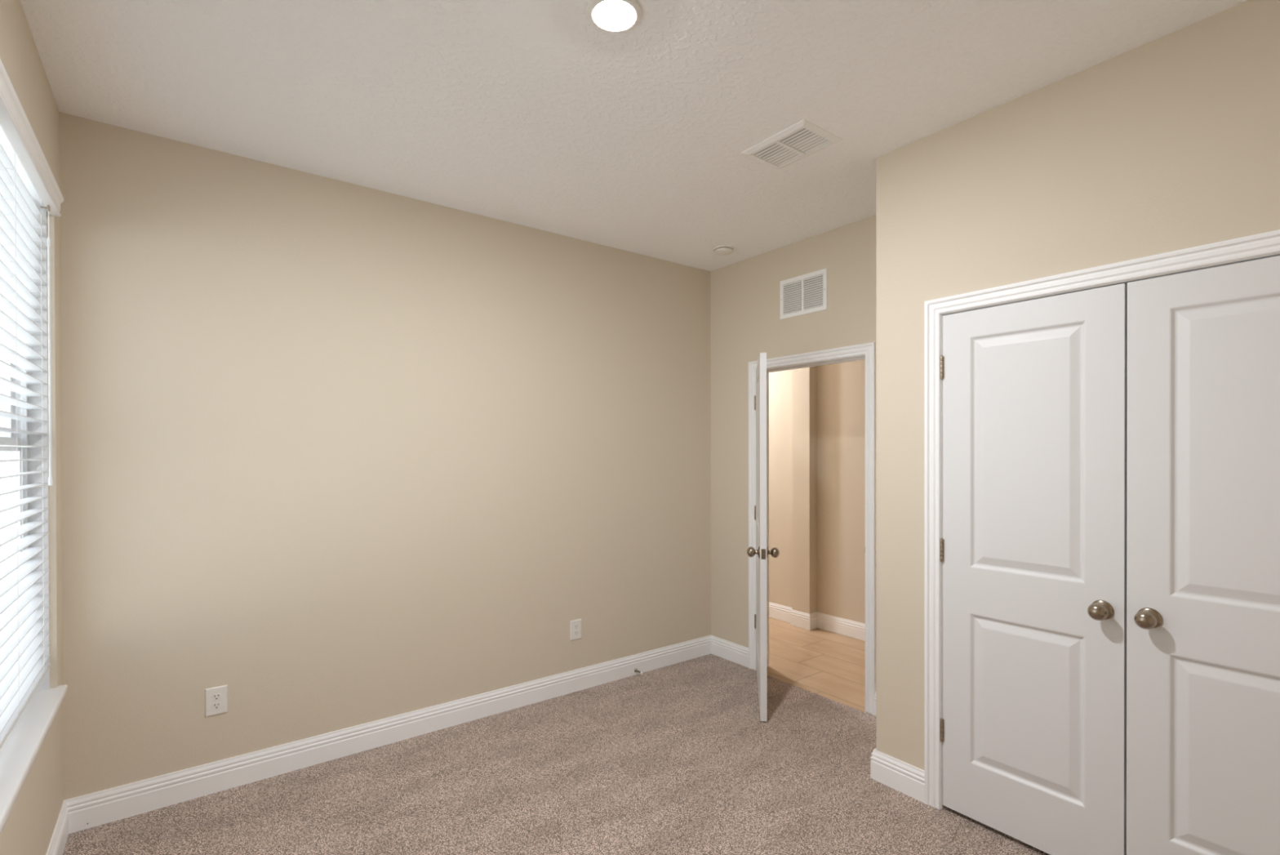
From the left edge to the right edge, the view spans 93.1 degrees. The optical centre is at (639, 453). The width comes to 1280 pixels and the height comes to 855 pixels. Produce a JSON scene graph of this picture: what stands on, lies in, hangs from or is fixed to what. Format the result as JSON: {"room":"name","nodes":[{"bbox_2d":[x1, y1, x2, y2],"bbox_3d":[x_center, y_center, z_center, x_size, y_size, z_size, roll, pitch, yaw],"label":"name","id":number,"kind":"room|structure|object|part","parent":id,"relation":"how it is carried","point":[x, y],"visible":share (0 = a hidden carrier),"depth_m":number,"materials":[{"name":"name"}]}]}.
{"room":"empty bedroom","nodes":[
{"label":"empty bedroom","id":0,"kind":"room"},
{"bbox_2d":[0,0,63,854],"bbox_3d":[-1.104,0.082,0.726,0.150,2.809,4.232,0,0,-37],"label":"wall","id":1,"kind":"structure","parent":0,"point":[28,828],"depth_m":2.15,"materials":[{"name":"beige paint"}]},
{"bbox_2d":[0,205,67,833],"bbox_3d":[-1.659,-0.029,1.490,0.161,1.855,1.864,0,0,-37],"label":"window","id":2,"kind":"structure","parent":1,"relation":"in","point":[21,747],"depth_m":2.15,"materials":[{"name":"white plastic"}]},
{"bbox_3d":[-1.983,-0.464,1.814,0.022,0.907,0.830,0,0,-37],"label":"sash","id":3,"kind":"part","parent":2,"relation":"part of","materials":[{"name":"white plastic"}]},
{"bbox_3d":[-1.964,0.387,1.831,0.022,0.882,0.830,0,0,-37],"label":"sash","id":4,"kind":"part","parent":2,"relation":"part of","materials":[{"name":"white plastic"}]},
{"bbox_2d":[0,58,63,748],"bbox_3d":[-1.633,-0.085,1.509,0.097,1.737,1.814,0,0,-37],"label":"window blind","id":5,"kind":"object","parent":2,"relation":"attached to","point":[28,181],"visible":1,"depth_m":1.89,"materials":[{"name":"white plastic"}]},
{"bbox_3d":[-1.860,-0.065,1.774,0.053,1.675,0.001,0,0,-37],"label":"ladder cord","id":6,"kind":"part","parent":5,"relation":"part of","materials":[{"name":"white fabric"}]},
{"bbox_3d":[-1.654,-0.926,1.491,0.050,0.050,1.796,0,0,-37],"label":"head rail","id":7,"kind":"part","parent":5,"relation":"part of","materials":[{"name":"white plastic"}]},
{"bbox_3d":[-1.648,0.776,1.501,0.052,0.016,1.796,0,0,-37],"label":"rail","id":8,"kind":"part","parent":5,"relation":"part of","materials":[{"name":"white"}]},
{"bbox_3d":[-2.114,-0.066,2.108,0.053,1.675,0.001,0,0,-37],"label":"ladder cord","id":9,"kind":"part","parent":5,"relation":"part of","materials":[{"name":"white plastic"}]},
{"bbox_3d":[-1.631,0.884,1.514,0.096,0.030,1.864,0,0,-37],"label":"sill","id":10,"kind":"part","parent":2,"relation":"part of","materials":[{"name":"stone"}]},
{"bbox_2d":[45,800,68,854],"bbox_3d":[-1.036,1.421,0.782,0.014,0.130,3.992,0,0,-37],"label":"baseboard","id":11,"kind":"structure","parent":1,"relation":"attached to","point":[56,846],"depth_m":2.23,"materials":[{"name":"white paint"}]},
{"bbox_2d":[59,111,711,799],"bbox_3d":[-0.902,0.069,3.462,3.482,2.809,0.120,0,0,-37],"label":"wall","id":12,"kind":"structure","parent":0,"point":[336,455],"depth_m":2.97,"materials":[{"name":"beige paint"}]},
{"bbox_2d":[204,684,227,716],"bbox_3d":[-1.857,1.082,2.658,0.080,0.122,0.009,0,0,-37],"label":"wall outlet","id":13,"kind":"object","parent":12,"relation":"attached to","point":[215,697],"visible":1,"depth_m":2.66,"materials":[{"name":"white plastic"}]},
{"bbox_2d":[211,702,221,709],"bbox_3d":[-1.855,1.102,2.656,0.034,0.027,0.002,0,0,-37],"label":"receptacle","id":14,"kind":"object","parent":13,"relation":"attached to","point":[215,705],"depth_m":2.66,"materials":[{"name":"white plastic"}]},
{"bbox_2d":[211,693,221,700],"bbox_3d":[-1.855,1.063,2.656,0.034,0.027,0.002,0,0,-37],"label":"receptacle","id":15,"kind":"object","parent":13,"relation":"attached to","point":[215,696],"depth_m":2.66,"materials":[{"name":"white plastic"}]},
{"bbox_2d":[64,635,711,833],"bbox_3d":[-0.858,1.408,3.414,3.482,0.130,0.015,0,0,-37],"label":"baseboard","id":16,"kind":"structure","parent":12,"relation":"attached to","point":[87,811],"depth_m":2.95,"materials":[{"name":"white paint"}]},
{"bbox_2d":[634,668,643,674],"bbox_3d":[-0.006,1.438,4.006,0.022,0.022,0.075,0,0,-37],"label":"door stop","id":17,"kind":"object","parent":16,"relation":"attached to","point":[635,669],"visible":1,"depth_m":4.00,"materials":[{"name":"silver metal"}]},
{"bbox_2d":[569,618,581,639],"bbox_3d":[-0.397,1.091,3.768,0.080,0.122,0.009,0,0,-37],"label":"wall outlet","id":18,"kind":"object","parent":12,"relation":"attached to","point":[575,624],"visible":1,"depth_m":3.76,"materials":[{"name":"white plastic"}]},
{"bbox_2d":[62,617,1050,854],"bbox_3d":[-0.012,1.532,3.279,4.966,0.120,6.970,0,0,-37],"label":"floor","id":19,"kind":"structure","parent":0,"point":[680,757],"depth_m":2.67,"materials":[{"name":"carpet"}]},
{"bbox_2d":[19,0,1248,271],"bbox_3d":[-0.019,-1.397,3.266,4.966,0.120,6.970,0,0,-37],"label":"ceiling","id":20,"kind":"structure","parent":0,"point":[531,113],"depth_m":2.21,"materials":[{"name":"white paint"}]},
{"bbox_2d":[586,0,642,33],"bbox_3d":[-0.077,-1.322,1.827,0.168,0.016,0.168,0,0,-37],"label":"recessed light","id":21,"kind":"object","parent":20,"relation":"in","point":[612,16],"visible":1,"depth_m":1.82,"materials":[{"name":"white"}]},
{"bbox_2d":[713,244,733,255],"bbox_3d":[0.547,-1.323,3.956,0.134,0.037,0.134,0,0,-37],"label":"smoke detector","id":22,"kind":"object","parent":20,"relation":"attached to","point":[722,250],"visible":1,"depth_m":3.92,"materials":[{"name":"white plastic"}]},
{"bbox_2d":[740,119,842,169],"bbox_3d":[0.653,-1.327,2.631,0.256,0.017,0.344,0,0,-37],"label":"ceiling vent","id":23,"kind":"object","parent":20,"relation":"in","point":[804,138],"visible":1,"depth_m":2.61,"materials":[{"name":"white metal"}]},
{"bbox_2d":[710,214,875,647],"bbox_3d":[0.946,0.062,4.003,0.115,2.809,6.970,0,0,-37],"label":"wall","id":24,"kind":"structure","parent":0,"point":[746,322],"depth_m":4.18,"materials":[{"name":"beige paint"}]},
{"bbox_2d":[746,352,779,720],"bbox_3d":[0.737,0.451,3.700,0.176,2.010,0.817,0,0,9],"label":"door","id":25,"kind":"structure","parent":24,"relation":"in","point":[762,552],"depth_m":3.31,"materials":[{"name":"white paint"}]},
{"bbox_3d":[0.631,0.545,3.374,0.070,0.066,0.066,0,0,9],"label":"knob","id":26,"kind":"part","parent":25,"relation":"part of","materials":[{"name":"brown metal"}]},
{"bbox_3d":[0.673,0.545,3.302,0.024,0.056,0.010,0,0,9],"label":"latch plate","id":27,"kind":"part","parent":25,"relation":"part of","materials":[{"name":"brown metal"}]},
{"bbox_3d":[0.735,0.545,3.358,0.070,0.066,0.066,0,0,9],"label":"knob","id":28,"kind":"part","parent":25,"relation":"part of","materials":[{"name":"brown metal"}]},
{"bbox_2d":[780,267,826,319],"bbox_3d":[1.018,-0.997,3.796,0.010,0.248,0.356,0,0,-37],"label":"air vent","id":29,"kind":"object","parent":24,"relation":"in","point":[806,293],"visible":1,"depth_m":3.79,"materials":[{"name":"white metal"}]},
{"bbox_2d":[748,342,875,715],"bbox_3d":[1.087,0.419,3.820,0.150,2.095,0.943,0,0,-37],"label":"door frame","id":30,"kind":"structure","parent":24,"relation":"attached to","point":[868,349],"depth_m":3.52,"materials":[{"name":"white paint"}]},
{"bbox_2d":[768,360,865,623],"bbox_3d":[1.375,0.055,5.315,0.280,2.809,5.400,0,0,-37],"label":"wall","id":31,"kind":"structure","parent":0,"point":[817,414],"depth_m":5.06,"materials":[{"name":"beige paint"}]},
{"bbox_2d":[768,601,865,640],"bbox_3d":[0.929,1.397,4.992,1.043,0.130,5.180,0,0,-37],"label":"baseboard","id":32,"kind":"structure","parent":31,"relation":"attached to","point":[852,628],"depth_m":5.05,"materials":[{"name":"white paint"}]},
{"bbox_2d":[875,0,1279,769],"bbox_3d":[2.001,0.069,2.018,0.607,2.809,2.292,0,0,-37],"label":"wall","id":33,"kind":"structure","parent":0,"point":[1171,142],"depth_m":2.21,"materials":[{"name":"beige paint"}]},
{"bbox_2d":[711,635,924,802],"bbox_3d":[1.484,1.406,2.696,0.622,0.131,3.992,0,0,-37],"label":"baseboard","id":34,"kind":"structure","parent":33,"relation":"attached to","point":[908,779],"depth_m":2.70,"materials":[{"name":"white paint"}]},
{"bbox_2d":[940,283,1127,854],"bbox_3d":[1.418,0.442,2.258,0.106,2.023,0.612,0,0,-37],"label":"door","id":35,"kind":"structure","parent":33,"relation":"in","point":[1033,541],"depth_m":2.23,"materials":[{"name":"white paint"}]},
{"bbox_3d":[1.553,0.532,2.052,0.070,0.066,0.066,0,0,-37],"label":"knob","id":36,"kind":"part","parent":35,"relation":"part of","materials":[{"name":"brown metal"}]},
{"bbox_2d":[924,229,1279,808],"bbox_3d":[1.657,0.417,2.051,0.132,2.113,1.353,0,0,-37],"label":"door frame","id":37,"kind":"structure","parent":33,"relation":"attached to","point":[1268,242],"depth_m":2.51,"materials":[{"name":"white paint"}]},
{"bbox_2d":[1126,255,1279,854],"bbox_3d":[1.793,0.443,1.765,0.106,2.023,0.612,0,0,-37],"label":"door","id":38,"kind":"structure","parent":33,"relation":"in","point":[1203,439],"depth_m":1.87,"materials":[{"name":"white paint"}]},
{"bbox_3d":[1.630,0.532,1.951,0.070,0.066,0.066,0,0,-37],"label":"knob","id":39,"kind":"part","parent":38,"relation":"part of","materials":[{"name":"brown metal"}]}
]}

